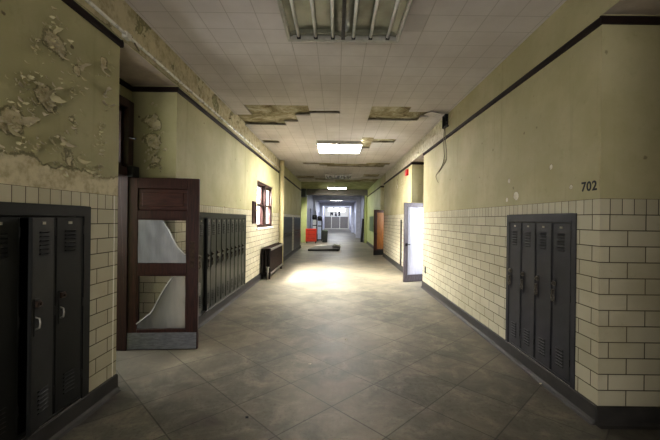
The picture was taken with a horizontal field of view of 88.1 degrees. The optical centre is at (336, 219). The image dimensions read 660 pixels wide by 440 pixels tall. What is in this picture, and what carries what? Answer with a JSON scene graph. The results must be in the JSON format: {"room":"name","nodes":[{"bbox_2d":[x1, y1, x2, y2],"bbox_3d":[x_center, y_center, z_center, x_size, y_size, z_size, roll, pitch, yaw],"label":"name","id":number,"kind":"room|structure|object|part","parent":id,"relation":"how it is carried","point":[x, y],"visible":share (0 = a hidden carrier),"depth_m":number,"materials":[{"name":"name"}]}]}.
{"room":"school corridor","nodes":[
{"label":"school corridor","id":0,"kind":"room"},
{"bbox_2d":[119,78,131,101],"bbox_3d":[-2.829,-0.060,3.960,0.140,3.470,1.200,1,0,0],"label":"wall","id":1,"kind":"structure","parent":0,"point":[123,91],"depth_m":4.42,"materials":[{"name":"paint"}]},
{"bbox_2d":[119,78,132,90],"bbox_3d":[-2.727,-1.742,3.960,0.024,0.067,1.200,1,0,0],"label":"trim","id":2,"kind":"structure","parent":1,"relation":"attached to","point":[122,82],"depth_m":4.39,"materials":[{"name":"black wood"}]},
{"bbox_2d":[116,94,138,350],"bbox_3d":[-2.695,0.074,3.955,0.273,3.206,1.010,1,0,0],"label":"door frame","id":3,"kind":"structure","parent":1,"relation":"in","point":[126,169],"depth_m":4.35,"materials":[{"name":"brown wood"}]},
{"bbox_3d":[-2.747,-1.044,3.955,0.040,0.765,0.790,1,0,0],"label":"transom sash","id":4,"kind":"part","parent":3,"relation":"part of","materials":[{"name":"brown wood"}]},
{"bbox_2d":[127,177,199,349],"bbox_3d":[-2.264,0.571,4.398,0.964,2.213,0.083,1,0,-4],"label":"door","id":5,"kind":"structure","parent":3,"relation":"attached to","point":[153,250],"depth_m":4.40,"materials":[{"name":"brown wood"}]},
{"bbox_3d":[-2.276,1.564,4.393,0.901,0.213,0.005,1,0,-4],"label":"kick plate","id":6,"kind":"part","parent":5,"relation":"part of","materials":[{"name":"grey metal"}]},
{"bbox_3d":[-2.248,-0.258,4.418,0.620,0.280,0.032,1,0,-4],"label":"panel","id":7,"kind":"part","parent":5,"relation":"part of","materials":[{"name":"brown wood"}]},
{"bbox_3d":[-1.876,0.457,4.420,0.060,0.340,0.004,1,0,-4],"label":"push plate","id":8,"kind":"part","parent":5,"relation":"part of","materials":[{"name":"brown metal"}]},
{"bbox_2d":[0,0,306,438],"bbox_3d":[-2.527,-0.286,9.000,0.740,3.930,32.000,1,0,0],"label":"wall","id":9,"kind":"structure","parent":0,"point":[228,172],"depth_m":3.22,"materials":[{"name":"paint"}]},
{"bbox_2d":[0,216,20,439],"bbox_3d":[-2.343,0.736,2.180,0.436,1.520,0.288,1,0,0],"label":"locker","id":10,"kind":"object","parent":9,"relation":"in","point":[10,229],"visible":1,"depth_m":2.25,"materials":[{"name":"black metal"}]},
{"bbox_2d":[17,216,55,437],"bbox_3d":[-2.317,0.737,2.471,0.488,1.520,0.290,1,0,0],"label":"locker","id":11,"kind":"object","parent":9,"relation":"in","point":[37,240],"visible":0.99,"depth_m":2.49,"materials":[{"name":"metal"}]},
{"bbox_3d":[-2.109,0.684,2.383,0.006,0.260,0.032,1,0,-13],"label":"latch plate","id":12,"kind":"part","parent":11,"relation":"part of","materials":[{"name":"grey metal"}]},
{"bbox_3d":[-2.092,0.727,2.387,0.038,0.096,0.012,1,0,-13],"label":"handle","id":13,"kind":"part","parent":11,"relation":"part of","materials":[{"name":"metal"}]},
{"bbox_2d":[0,202,90,439],"bbox_3d":[-2.196,0.706,2.470,0.076,1.641,1.030,1,0,0],"label":"surround","id":14,"kind":"object","parent":9,"relation":"attached to","point":[6,208],"visible":0.73,"depth_m":2.90,"materials":[{"name":"grey metal"}]},
{"bbox_2d":[0,6,112,179],"bbox_3d":[-2.124,-0.968,2.649,0.040,1.267,1.199,1,0,0],"label":"flakes","id":15,"kind":"object","parent":9,"relation":"attached to","point":[30,78],"visible":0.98,"depth_m":2.54,"materials":[{"name":"beige paint"}]},
{"bbox_2d":[38,216,83,413],"bbox_3d":[-2.343,0.736,2.760,0.436,1.520,0.288,1,0,0],"label":"locker","id":16,"kind":"object","parent":9,"relation":"in","point":[69,230],"visible":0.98,"depth_m":2.74,"materials":[{"name":"metal"}]},
{"bbox_3d":[-2.162,0.684,2.663,0.006,0.260,0.032,1,0,0],"label":"latch plate","id":17,"kind":"part","parent":16,"relation":"part of","materials":[{"name":"grey metal"}]},
{"bbox_3d":[-2.174,0.739,2.760,0.023,1.508,0.278,1,0,0],"label":"door","id":18,"kind":"part","parent":16,"relation":"part of","materials":[{"name":"grey metal"}]},
{"bbox_2d":[8,27,115,163],"bbox_3d":[-2.084,-0.959,2.699,0.120,0.992,0.953,1,0,0],"label":"paint curls","id":19,"kind":"object","parent":9,"relation":"attached to","point":[27,120],"visible":1,"depth_m":2.58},
{"bbox_2d":[62,0,121,46],"bbox_3d":[-2.127,-1.735,-1.820,0.024,0.067,10.360,1,0,0],"label":"trim","id":20,"kind":"structure","parent":9,"relation":"attached to","point":[72,4],"depth_m":2.96,"materials":[{"name":"black wood"}]},
{"bbox_2d":[112,196,114,375],"bbox_3d":[-2.198,0.646,3.330,0.065,1.751,0.065,1,0,0],"label":"trim","id":21,"kind":"structure","parent":9,"relation":"attached to","point":[114,196],"depth_m":3.30,"materials":[{"name":"tile"}]},
{"bbox_2d":[142,102,166,171],"bbox_3d":[-2.436,-1.098,4.522,0.340,0.935,0.067,1,0,0],"label":"flakes","id":22,"kind":"object","parent":9,"relation":"attached to","point":[152,103],"visible":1,"depth_m":4.55,"materials":[{"name":"beige paint"}]},
{"bbox_2d":[132,86,178,91],"bbox_3d":[-2.427,-1.738,4.548,0.624,0.067,0.024,1,0,0],"label":"trim","id":23,"kind":"structure","parent":9,"relation":"attached to","point":[135,88],"depth_m":4.54,"materials":[{"name":"black wood"}]},
{"bbox_2d":[22,245,300,439],"bbox_3d":[-2.452,1.600,6.700,0.655,0.160,27.400,1,0,0],"label":"baseboard","id":24,"kind":"structure","parent":9,"relation":"attached to","point":[64,422],"depth_m":3.01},
{"bbox_2d":[85,0,280,169],"bbox_3d":[-2.109,-1.825,5.310,0.058,0.110,14.620,1,0,0],"label":"conduit","id":25,"kind":"object","parent":9,"relation":"attached to","point":[126,35],"visible":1,"depth_m":3.81,"materials":[{"name":"metal"}]},
{"bbox_2d":[133,22,273,161],"bbox_3d":[-2.103,-2.007,6.843,0.057,0.337,9.155,1,0,0],"label":"flakes","id":26,"kind":"object","parent":25,"relation":"on","point":[135,22],"visible":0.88,"depth_m":4.83,"materials":[{"name":"beige paint"}]},
{"bbox_2d":[199,218,204,313],"bbox_3d":[-2.344,0.736,5.428,0.435,1.520,0.270,1,0,0],"label":"locker","id":27,"kind":"object","parent":9,"relation":"in","point":[202,220],"visible":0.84,"depth_m":5.46,"materials":[{"name":"metal"}]},
{"bbox_2d":[204,218,210,310],"bbox_3d":[-2.327,0.737,5.701,0.468,1.520,0.271,1,0,0],"label":"locker","id":28,"kind":"object","parent":9,"relation":"in","point":[207,245],"visible":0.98,"depth_m":5.69,"materials":[{"name":"metal"}]},
{"bbox_2d":[210,218,216,305],"bbox_3d":[-2.344,0.736,5.972,0.435,1.520,0.270,1,0,0],"label":"locker","id":29,"kind":"object","parent":9,"relation":"in","point":[213,220],"visible":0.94,"depth_m":5.96,"materials":[{"name":"metal"}]},
{"bbox_2d":[216,218,221,301],"bbox_3d":[-2.344,0.736,6.244,0.435,1.520,0.270,1,0,0],"label":"locker","id":30,"kind":"object","parent":9,"relation":"in","point":[219,220],"visible":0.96,"depth_m":6.24,"materials":[{"name":"metal"}]},
{"bbox_2d":[199,212,245,315],"bbox_3d":[-2.196,0.706,6.652,0.076,1.641,2.875,1,0,0],"label":"surround","id":31,"kind":"object","parent":9,"relation":"attached to","point":[202,214],"visible":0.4,"depth_m":6.63,"materials":[{"name":"grey metal"}]},
{"bbox_2d":[221,218,226,298],"bbox_3d":[-2.344,0.736,6.516,0.435,1.520,0.270,1,0,0],"label":"locker","id":32,"kind":"object","parent":9,"relation":"in","point":[224,223],"visible":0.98,"depth_m":6.51,"materials":[{"name":"metal"}]},
{"bbox_2d":[177,88,279,172],"bbox_3d":[-2.127,-1.735,8.555,0.024,0.067,7.990,1,0,0],"label":"trim","id":33,"kind":"structure","parent":9,"relation":"attached to","point":[180,92],"depth_m":6.04,"materials":[{"name":"black wood"}]},
{"bbox_2d":[226,218,230,294],"bbox_3d":[-2.344,0.736,6.788,0.435,1.520,0.270,1,0,0],"label":"locker","id":34,"kind":"object","parent":9,"relation":"in","point":[228,220],"visible":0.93,"depth_m":6.78,"materials":[{"name":"metal"}]},
{"bbox_2d":[230,218,234,292],"bbox_3d":[-2.344,0.736,7.060,0.435,1.520,0.270,1,0,0],"label":"locker","id":35,"kind":"object","parent":9,"relation":"in","point":[232,244],"visible":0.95,"depth_m":7.05,"materials":[{"name":"metal"}]},
{"bbox_2d":[234,218,238,289],"bbox_3d":[-2.344,0.736,7.332,0.435,1.520,0.270,1,0,0],"label":"locker","id":36,"kind":"object","parent":9,"relation":"in","point":[236,220],"visible":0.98,"depth_m":7.32,"materials":[{"name":"metal"}]},
{"bbox_2d":[236,218,241,286],"bbox_3d":[-2.344,0.736,7.604,0.435,1.520,0.270,1,0,0],"label":"locker","id":37,"kind":"object","parent":9,"relation":"in","point":[240,220],"visible":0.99,"depth_m":7.59,"materials":[{"name":"metal"}]},
{"bbox_3d":[-2.174,0.739,7.604,0.023,1.508,0.260,1,0,0],"label":"door","id":38,"kind":"part","parent":37,"relation":"part of","materials":[{"name":"grey metal"}]},
{"bbox_2d":[237,218,244,284],"bbox_3d":[-2.344,0.736,7.876,0.435,1.520,0.270,1,0,0],"label":"locker","id":39,"kind":"object","parent":9,"relation":"in","point":[243,220],"visible":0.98,"depth_m":7.87,"materials":[{"name":"metal"}]},
{"bbox_3d":[-2.174,0.739,7.876,0.023,1.508,0.260,1,0,0],"label":"door","id":40,"kind":"part","parent":39,"relation":"part of","materials":[{"name":"grey metal"}]},
{"bbox_2d":[252,201,255,223],"bbox_3d":[-2.139,-0.182,8.800,0.033,0.577,0.300,1,0,0],"label":"notice board","id":41,"kind":"object","parent":9,"relation":"attached to","point":[253,202],"visible":1,"depth_m":8.69,"materials":[{"name":"brown wood"}]},
{"bbox_2d":[256,181,273,229],"bbox_3d":[-2.225,-0.394,10.325,0.200,1.354,2.330,1,0,0],"label":"window","id":42,"kind":"structure","parent":9,"relation":"in","point":[263,187],"depth_m":10.26,"materials":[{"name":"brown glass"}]},
{"bbox_3d":[-2.282,-0.693,9.762,0.040,0.615,0.985,1,0,0],"label":"sash","id":43,"kind":"part","parent":42,"relation":"part of","materials":[{"name":"white glass"}]},
{"bbox_3d":[-2.239,-0.133,9.762,0.040,0.635,0.985,1,0,0],"label":"sash","id":44,"kind":"part","parent":42,"relation":"part of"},
{"bbox_3d":[-2.239,-0.133,10.887,0.040,0.635,0.985,1,0,0],"label":"sash","id":45,"kind":"part","parent":42,"relation":"part of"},
{"bbox_2d":[284,219,284,254],"bbox_3d":[-2.345,0.736,14.035,0.432,1.520,0.268,1,0,0],"label":"locker","id":46,"kind":"object","parent":9,"relation":"in","point":[284,219],"visible":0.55,"depth_m":14.05,"materials":[{"name":"metal"}]},
{"bbox_2d":[285,219,285,254],"bbox_3d":[-2.345,0.736,14.305,0.432,1.520,0.268,1,0,0],"label":"locker","id":47,"kind":"object","parent":9,"relation":"in","point":[285,219],"visible":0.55,"depth_m":14.34,"materials":[{"name":"metal"}]},
{"bbox_2d":[286,219,286,253],"bbox_3d":[-2.345,0.736,14.575,0.432,1.520,0.268,1,0,0],"label":"locker","id":48,"kind":"object","parent":9,"relation":"in","point":[286,219],"visible":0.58,"depth_m":14.62,"materials":[{"name":"metal"}]},
{"bbox_2d":[287,219,287,250],"bbox_3d":[-2.345,0.736,14.845,0.432,1.520,0.268,1,0,0],"label":"locker","id":49,"kind":"object","parent":9,"relation":"in","point":[287,219],"visible":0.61,"depth_m":14.91,"materials":[{"name":"metal"}]},
{"bbox_2d":[290,219,290,250],"bbox_3d":[-2.345,0.736,15.925,0.432,1.520,0.268,1,0,0],"label":"locker","id":50,"kind":"object","parent":9,"relation":"in","point":[290,219],"visible":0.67,"depth_m":15.87,"materials":[{"name":"metal"}]},
{"bbox_2d":[291,219,291,250],"bbox_3d":[-2.345,0.736,16.195,0.432,1.520,0.268,1,0,0],"label":"locker","id":51,"kind":"object","parent":9,"relation":"in","point":[291,219],"visible":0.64,"depth_m":16.23,"materials":[{"name":"metal"}]},
{"bbox_2d":[284,176,301,190],"bbox_3d":[-2.127,-1.735,16.600,0.024,0.067,7.600,1,0,0],"label":"trim","id":52,"kind":"structure","parent":9,"relation":"attached to","point":[284,176],"depth_m":16.04,"materials":[{"name":"black wood"}]},
{"bbox_2d":[294,219,294,248],"bbox_3d":[-2.345,0.736,17.352,0.432,1.520,0.263,1,0,0],"label":"locker","id":53,"kind":"object","parent":9,"relation":"in","point":[294,219],"visible":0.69,"depth_m":17.37,"materials":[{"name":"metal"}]},
{"bbox_2d":[307,195,324,233],"bbox_3d":[-2.467,-0.285,43.500,0.500,3.930,37.000,1,0,0],"label":"wall","id":54,"kind":"structure","parent":0,"point":[310,198],"depth_m":30.74,"materials":[{"name":"paint"}]},
{"bbox_2d":[313,195,360,207],"bbox_3d":[0.027,-2.170,44.650,6.000,0.001,38.700,1,0,0],"label":"ceiling","id":55,"kind":"structure","parent":0,"point":[320,201],"depth_m":41.55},
{"bbox_2d":[325,207,348,228],"bbox_3d":[-0.047,-0.281,62.075,5.100,3.980,0.150,1,0,0],"label":"wall","id":56,"kind":"structure","parent":0,"point":[342,214],"depth_m":62.00,"materials":[{"name":"white paint"}]},
{"bbox_2d":[325,216,347,228],"bbox_3d":[-0.227,0.577,61.920,4.480,2.260,0.120,1,0,0],"label":"wainscot panel","id":57,"kind":"object","parent":56,"relation":"attached to","point":[335,219],"visible":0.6,"depth_m":61.90,"materials":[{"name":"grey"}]},
{"bbox_2d":[238,105,437,189],"bbox_3d":[-0.298,-2.224,9.150,5.250,0.001,32.300,1,0,0],"label":"ceiling","id":58,"kind":"structure","parent":0,"point":[261,114],"depth_m":7.50,"materials":[{"name":"paint"}]},
{"bbox_2d":[301,189,306,196],"bbox_3d":[-2.497,-1.896,24.500,0.560,0.550,0.800,1,0,0],"label":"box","id":59,"kind":"object","parent":58,"relation":"attached to","point":[304,191],"visible":0.58,"depth_m":24.10,"materials":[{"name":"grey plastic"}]},
{"bbox_2d":[327,186,346,188],"bbox_3d":[0.006,-2.167,23.300,1.290,0.105,1.284,1,0,0],"label":"ceiling light","id":60,"kind":"object","parent":58,"relation":"attached to","point":[328,187],"visible":0.99,"depth_m":22.67,"materials":[{"name":"white plastic"}]},
{"bbox_2d":[124,0,566,181],"bbox_3d":[0.057,-2.180,6.363,4.380,0.022,27.016,1,0,0],"label":"ceiling","id":61,"kind":"structure","parent":0,"point":[241,50],"depth_m":4.78,"materials":[{"name":"tile"}]},
{"bbox_2d":[325,173,351,178],"bbox_3d":[0.071,-2.116,16.700,1.290,0.105,1.284,1,0,0],"label":"ceiling light","id":62,"kind":"object","parent":61,"relation":"attached to","point":[327,175],"visible":1,"depth_m":16.71,"materials":[{"name":"metal"}]},
{"bbox_2d":[316,141,362,153],"bbox_3d":[0.071,-2.116,10.020,1.290,0.105,1.284,1,0,0],"label":"ceiling light","id":63,"kind":"object","parent":61,"relation":"attached to","point":[342,147],"visible":1,"depth_m":9.79,"materials":[{"name":"white plastic"}]},
{"bbox_2d":[318,144,338,152],"bbox_3d":[-0.246,-2.081,10.020,0.583,0.008,1.216,1,0,0],"label":"diffuser","id":64,"kind":"object","parent":63,"relation":"attached to","point":[322,148],"depth_m":9.97,"materials":[{"name":"white plastic"}]},
{"bbox_2d":[340,145,360,152],"bbox_3d":[0.387,-2.073,10.020,0.583,0.008,1.216,1,0,0],"label":"diffuser","id":65,"kind":"object","parent":63,"relation":"attached to","point":[343,148],"depth_m":9.95,"materials":[{"name":"white plastic"}]},
{"bbox_2d":[277,0,412,42],"bbox_3d":[0.071,-2.116,3.330,1.290,0.105,1.284,1,0,0],"label":"ceiling light","id":66,"kind":"object","parent":61,"relation":"attached to","point":[367,21],"visible":1,"depth_m":3.63,"materials":[{"name":"metal"}]},
{"bbox_2d":[424,111,443,118],"bbox_3d":[1.956,-2.111,6.880,0.297,0.087,0.304,1,0,-11],"label":"tile","id":67,"kind":"structure","parent":61,"relation":"attached to","point":[436,115],"depth_m":6.85,"materials":[{"name":"paint"}]},
{"bbox_2d":[349,196,363,239],"bbox_3d":[2.433,-0.225,43.600,0.500,3.930,36.800,1,0,0],"label":"wall","id":68,"kind":"structure","parent":0,"point":[362,197],"depth_m":31.95,"materials":[{"name":"paint"}]},
{"bbox_2d":[313,196,360,237],"bbox_3d":[0.003,-0.250,32.250,4.600,3.920,0.500,1,0,0],"label":"trim","id":69,"kind":"structure","parent":68,"relation":"attached to","point":[337,198],"depth_m":32.00,"materials":[{"name":"grey paint"}]},
{"bbox_2d":[320,203,353,232],"bbox_3d":[0.003,-0.250,45.250,4.600,3.920,0.500,1,0,0],"label":"trim","id":70,"kind":"structure","parent":68,"relation":"attached to","point":[321,204],"depth_m":45.00,"materials":[{"name":"grey paint"}]},
{"bbox_2d":[307,189,367,195],"bbox_3d":[0.024,-1.995,25.175,4.440,0.430,0.350,1,0,0],"label":"trim","id":71,"kind":"structure","parent":68,"relation":"attached to","point":[335,192],"depth_m":25.00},
{"bbox_2d":[59,229,659,439],"bbox_3d":[-0.021,1.710,28.500,9.000,0.001,71.000,1,0,0],"label":"floor","id":72,"kind":"structure","parent":0,"point":[407,367],"depth_m":3.73,"materials":[{"name":"tile"}]},
{"bbox_2d":[261,242,282,279],"bbox_3d":[-2.008,1.237,10.621,0.290,0.898,2.206,1,0,0],"label":"radiator","id":73,"kind":"object","parent":72,"relation":"on","point":[271,255],"visible":1,"depth_m":9.80,"materials":[{"name":"brown metal"}]},
{"bbox_3d":[-1.872,1.192,10.678,0.018,0.750,2.076,1,0,0],"label":"guard rail","id":74,"kind":"part","parent":73,"relation":"part of","materials":[{"name":"metal"}]},
{"bbox_2d":[279,160,284,262],"bbox_3d":[-2.067,-0.255,12.700,0.184,3.880,0.184,1,0,0],"label":"standpipe","id":75,"kind":"object","parent":72,"relation":"on","point":[281,190],"visible":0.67,"depth_m":12.63,"materials":[{"name":"beige paint"}]},
{"bbox_2d":[306,229,316,242],"bbox_3d":[-1.835,1.173,24.282,0.780,1.030,0.535,1,0,0],"label":"base cabinet","id":76,"kind":"object","parent":72,"relation":"on","point":[311,234],"visible":0.99,"depth_m":24.04,"materials":[{"name":"red metal"}]},
{"bbox_3d":[-1.834,1.118,24.049,0.710,0.260,0.022,1,0,0],"label":"drawer","id":77,"kind":"part","parent":76,"relation":"part of","materials":[{"name":"red paint"}]},
{"bbox_3d":[-1.837,1.398,24.049,0.710,0.260,0.022,1,0,0],"label":"drawer","id":78,"kind":"part","parent":76,"relation":"part of","materials":[{"name":"red paint"}]},
{"bbox_2d":[312,215,316,228],"bbox_3d":[-1.738,0.657,26.600,0.420,2.057,0.400,1,0,0],"label":"machine","id":79,"kind":"object","parent":72,"relation":"on","point":[314,217],"visible":0.48,"depth_m":26.48,"materials":[{"name":"grey metal"}]},
{"bbox_2d":[317,216,322,240],"bbox_3d":[-1.359,0.707,27.000,0.420,1.967,0.400,1,0,0],"label":"machine","id":80,"kind":"object","parent":72,"relation":"on","point":[319,218],"visible":0.96,"depth_m":26.88,"materials":[{"name":"blue metal"}]},
{"bbox_2d":[308,244,339,250],"bbox_3d":[-0.693,1.554,18.979,1.746,0.296,1.378,1,0,0],"label":"panel","id":81,"kind":"object","parent":72,"relation":"on","point":[325,247],"visible":0.94,"depth_m":18.45,"materials":[{"name":"black plastic"}]},
{"bbox_2d":[321,230,327,241],"bbox_3d":[-0.915,1.259,25.600,0.490,0.880,0.490,1,0,0],"label":"trash bin","id":82,"kind":"object","parent":72,"relation":"on","point":[324,232],"visible":0.98,"depth_m":25.40,"materials":[{"name":"grey plastic"}]},
{"bbox_2d":[360,219,363,241],"bbox_3d":[1.968,0.835,26.200,0.315,1.808,0.070,1,0,0],"label":"leaning board","id":83,"kind":"object","parent":72,"relation":"on","point":[362,229],"visible":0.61,"depth_m":26.17,"materials":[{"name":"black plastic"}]},
{"bbox_2d":[367,178,380,245],"bbox_3d":[2.223,-0.228,21.350,0.001,3.930,7.700,1,0,0],"label":"wall","id":84,"kind":"structure","parent":0,"point":[373,201],"depth_m":21.29,"materials":[{"name":"green paint"}]},
{"bbox_2d":[364,196,366,242],"bbox_3d":[2.120,-0.009,25.225,0.200,3.490,0.150,1,0,0],"label":"trim","id":85,"kind":"structure","parent":84,"relation":"attached to","point":[365,197],"depth_m":25.15,"materials":[{"name":"green paint"}]},
{"bbox_2d":[369,216,373,232],"bbox_3d":[2.196,0.277,21.800,0.039,1.020,2.680,1,0,0],"label":"chalkboard","id":86,"kind":"object","parent":84,"relation":"attached to","point":[371,218],"visible":0.97,"depth_m":21.70,"materials":[{"name":"green paint"}]},
{"bbox_2d":[403,203,422,281],"bbox_3d":[2.290,0.633,9.571,0.942,2.199,0.115,1,0,-23],"label":"door","id":87,"kind":"structure","parent":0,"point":[413,212],"depth_m":9.51,"materials":[{"name":"grey paint"}]},
{"bbox_3d":[2.265,1.634,9.578,0.903,0.172,0.004,1,0,-23],"label":"kick plate","id":88,"kind":"part","parent":87,"relation":"part of","materials":[{"name":"grey metal"}]},
{"bbox_2d":[380,0,659,406],"bbox_3d":[2.523,-0.224,5.250,0.600,3.930,24.500,1,0,0],"label":"wall","id":89,"kind":"structure","parent":0,"point":[591,113],"depth_m":3.19,"materials":[{"name":"paint"}]},
{"bbox_2d":[373,210,383,254],"bbox_3d":[2.224,0.633,16.675,0.988,2.199,0.115,1,0,-31],"label":"door","id":90,"kind":"structure","parent":89,"relation":"in","point":[378,214],"depth_m":16.58,"materials":[{"name":"brown wood"}]},
{"bbox_3d":[2.198,1.608,16.679,0.949,0.222,0.005,1,0,-31],"label":"kick plate","id":91,"kind":"part","parent":90,"relation":"part of","materials":[{"name":"black metal"}]},
{"bbox_3d":[2.198,0.552,16.700,0.629,1.770,0.024,1,0,-31],"label":"panel","id":92,"kind":"part","parent":90,"relation":"part of","materials":[{"name":"brown wood"}]},
{"bbox_2d":[384,163,411,184],"bbox_3d":[2.229,-1.681,13.200,0.024,0.067,6.000,1,0,0],"label":"trim","id":93,"kind":"structure","parent":89,"relation":"attached to","point":[408,165],"depth_m":12.21,"materials":[{"name":"black wood"}]},
{"bbox_2d":[400,220,401,264],"bbox_3d":[2.195,0.787,11.728,0.029,1.560,0.120,1,0,0],"label":"channel","id":94,"kind":"object","parent":89,"relation":"attached to","point":[400,220],"visible":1,"depth_m":11.68,"materials":[{"name":"metal"}]},
{"bbox_2d":[411,162,423,164],"bbox_3d":[2.529,-1.678,10.188,0.624,0.067,0.024,1,0,0],"label":"trim","id":95,"kind":"structure","parent":89,"relation":"attached to","point":[419,163],"depth_m":10.18,"materials":[{"name":"black wood"}]},
{"bbox_2d":[391,114,451,191],"bbox_3d":[2.194,-1.449,10.290,0.080,1.341,7.416,1,0,0],"label":"flakes","id":96,"kind":"object","parent":89,"relation":"attached to","point":[451,114],"visible":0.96,"depth_m":9.15,"materials":[{"name":"beige paint"}]},
{"bbox_2d":[442,114,448,128],"bbox_3d":[2.214,-1.992,6.932,0.059,0.283,0.296,1,0,0],"label":"junction box","id":97,"kind":"object","parent":89,"relation":"attached to","point":[445,117],"visible":0.97,"depth_m":6.92,"materials":[{"name":"black plastic"}]},
{"bbox_2d":[436,128,446,182],"bbox_3d":[2.207,-1.339,7.246,0.033,1.075,0.751,1,0,0],"label":"wire","id":98,"kind":"object","parent":97,"relation":"hanging from","point":[444,128],"visible":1,"depth_m":7.03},
{"bbox_2d":[423,18,601,154],"bbox_3d":[2.229,-1.681,5.830,0.024,0.067,5.900,1,0,0],"label":"trim","id":99,"kind":"structure","parent":89,"relation":"attached to","point":[595,24],"depth_m":3.86,"materials":[{"name":"black wood"}]},
{"bbox_2d":[367,241,659,429],"bbox_3d":[2.472,1.660,9.050,0.655,0.160,32.100,1,0,0],"label":"baseboard","id":100,"kind":"structure","parent":89,"relation":"attached to","point":[604,417],"depth_m":3.28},
{"bbox_2d":[508,222,548,347],"bbox_3d":[2.385,0.794,4.236,0.435,1.520,0.289,1,0,0],"label":"locker","id":101,"kind":"object","parent":89,"relation":"in","point":[515,236],"visible":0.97,"depth_m":4.22,"materials":[{"name":"metal"}]},
{"bbox_3d":[2.215,0.792,4.236,0.023,1.508,0.279,1,0,0],"label":"door","id":102,"kind":"part","parent":101,"relation":"part of","materials":[{"name":"metal"}]},
{"bbox_2d":[520,222,547,357],"bbox_3d":[2.385,0.794,3.945,0.435,1.520,0.289,1,0,0],"label":"locker","id":103,"kind":"object","parent":89,"relation":"in","point":[528,261],"visible":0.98,"depth_m":3.93,"materials":[{"name":"metal"}]},
{"bbox_3d":[2.215,0.792,3.945,0.023,1.508,0.279,1,0,0],"label":"door","id":104,"kind":"part","parent":103,"relation":"part of","materials":[{"name":"metal"}]},
{"bbox_2d":[505,213,576,389],"bbox_3d":[2.238,0.760,3.800,0.076,1.641,1.290,1,0,0],"label":"surround","id":105,"kind":"object","parent":89,"relation":"attached to","point":[571,218],"visible":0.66,"depth_m":3.25,"materials":[{"name":"metal"}]},
{"bbox_2d":[534,222,552,369],"bbox_3d":[2.385,0.794,3.654,0.435,1.520,0.289,1,0,0],"label":"locker","id":106,"kind":"object","parent":89,"relation":"in","point":[544,231],"visible":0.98,"depth_m":3.64,"materials":[{"name":"metal"}]},
{"bbox_3d":[2.190,0.770,3.751,0.025,0.127,0.055,1,0,0],"label":"handle","id":107,"kind":"part","parent":106,"relation":"part of","materials":[{"name":"metal"}]},
{"bbox_2d":[550,223,570,382],"bbox_3d":[2.385,0.794,3.362,0.435,1.520,0.289,1,0,0],"label":"locker","id":108,"kind":"object","parent":89,"relation":"in","point":[560,296],"visible":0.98,"depth_m":3.35,"materials":[{"name":"metal"}]},
{"bbox_3d":[2.190,0.770,3.460,0.025,0.127,0.055,1,0,0],"label":"handle","id":109,"kind":"part","parent":108,"relation":"part of","materials":[{"name":"metal"}]},
{"bbox_2d":[582,180,596,191],"bbox_3d":[2.222,-0.294,3.007,0.002,0.088,0.183,1,0,0],"label":"room number","id":110,"kind":"object","parent":89,"relation":"attached to","point":[594,181],"visible":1,"depth_m":3.00,"materials":[{"name":"black paint"}]},
{"bbox_2d":[599,15,659,24],"bbox_3d":[2.529,-1.678,2.868,0.624,0.067,0.024,1,0,0],"label":"trim","id":111,"kind":"structure","parent":89,"relation":"attached to","point":[612,20],"depth_m":2.86,"materials":[{"name":"black wood"}]}
]}

